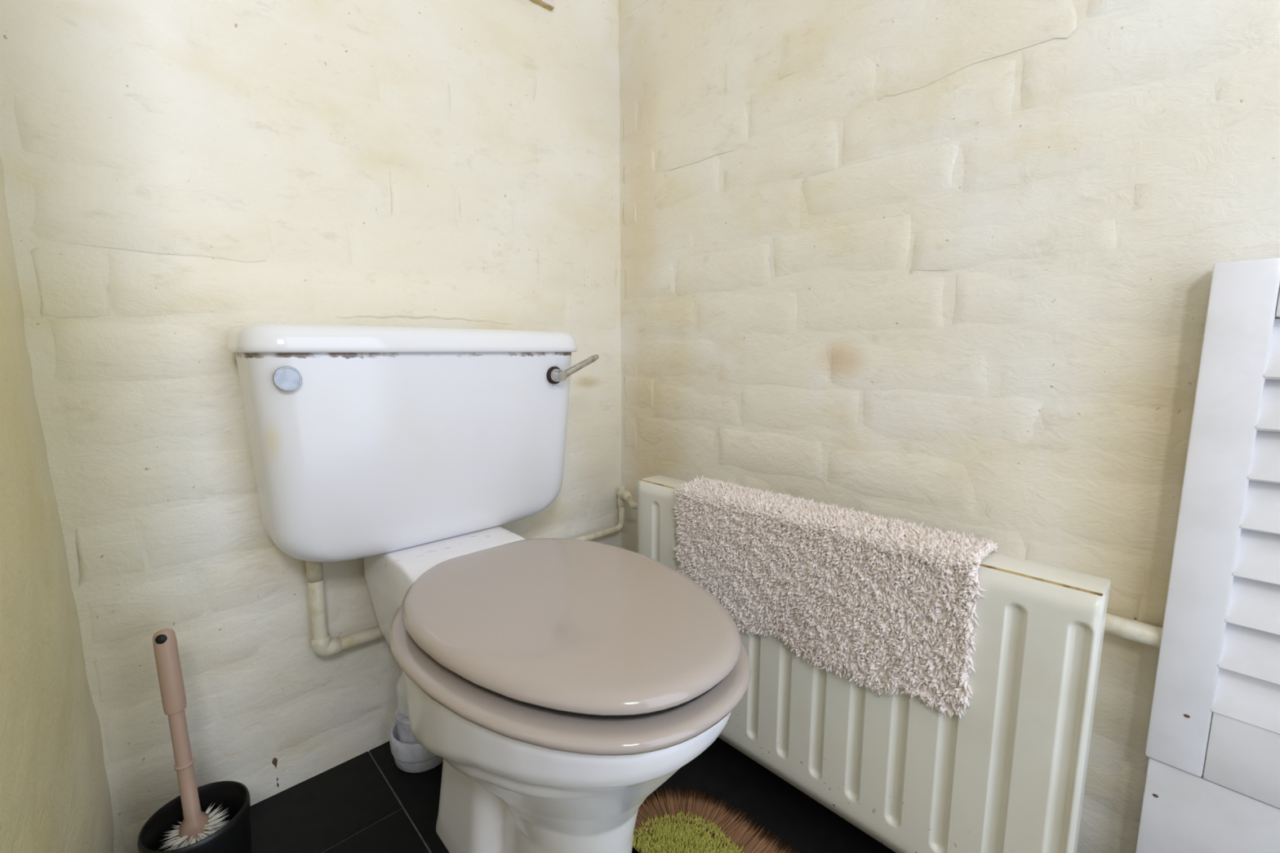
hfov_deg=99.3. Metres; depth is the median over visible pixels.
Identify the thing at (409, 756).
pipe
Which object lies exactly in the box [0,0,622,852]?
wall
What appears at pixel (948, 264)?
wall
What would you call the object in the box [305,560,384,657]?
pipe
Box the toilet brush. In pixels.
[152,628,230,851]
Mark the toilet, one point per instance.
(557, 684)
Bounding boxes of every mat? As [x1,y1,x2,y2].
[631,786,799,852]
[671,474,999,720]
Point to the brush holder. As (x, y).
(235, 837)
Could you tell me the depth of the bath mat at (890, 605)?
0.78 m
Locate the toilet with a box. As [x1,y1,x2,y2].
[227,323,751,852]
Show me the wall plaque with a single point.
(549, 5)
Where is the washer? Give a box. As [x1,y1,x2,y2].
[546,366,560,384]
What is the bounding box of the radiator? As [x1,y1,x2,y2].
[637,475,1111,852]
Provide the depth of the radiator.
0.69 m
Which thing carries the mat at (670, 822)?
on the floor
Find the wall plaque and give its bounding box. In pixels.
[528,0,555,11]
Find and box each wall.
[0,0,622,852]
[0,153,114,852]
[618,0,1279,852]
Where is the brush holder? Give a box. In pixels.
[137,780,251,852]
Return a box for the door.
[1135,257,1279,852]
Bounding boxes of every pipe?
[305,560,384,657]
[389,708,443,773]
[573,485,637,541]
[1104,613,1162,648]
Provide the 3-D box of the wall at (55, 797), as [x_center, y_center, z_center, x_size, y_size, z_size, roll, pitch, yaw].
[-0.586,-0.450,0.444,0.020,2.330,0.634,-7,11,-43]
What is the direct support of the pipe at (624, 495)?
attached to the radiator
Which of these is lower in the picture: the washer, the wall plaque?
the washer
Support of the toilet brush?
in the brush holder
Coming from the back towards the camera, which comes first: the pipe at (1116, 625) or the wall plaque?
the wall plaque
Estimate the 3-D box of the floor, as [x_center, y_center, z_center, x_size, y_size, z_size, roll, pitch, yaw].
[-0.179,0.740,0.305,2.597,0.050,2.215,-7,11,-43]
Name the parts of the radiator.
plate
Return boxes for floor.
[250,737,895,852]

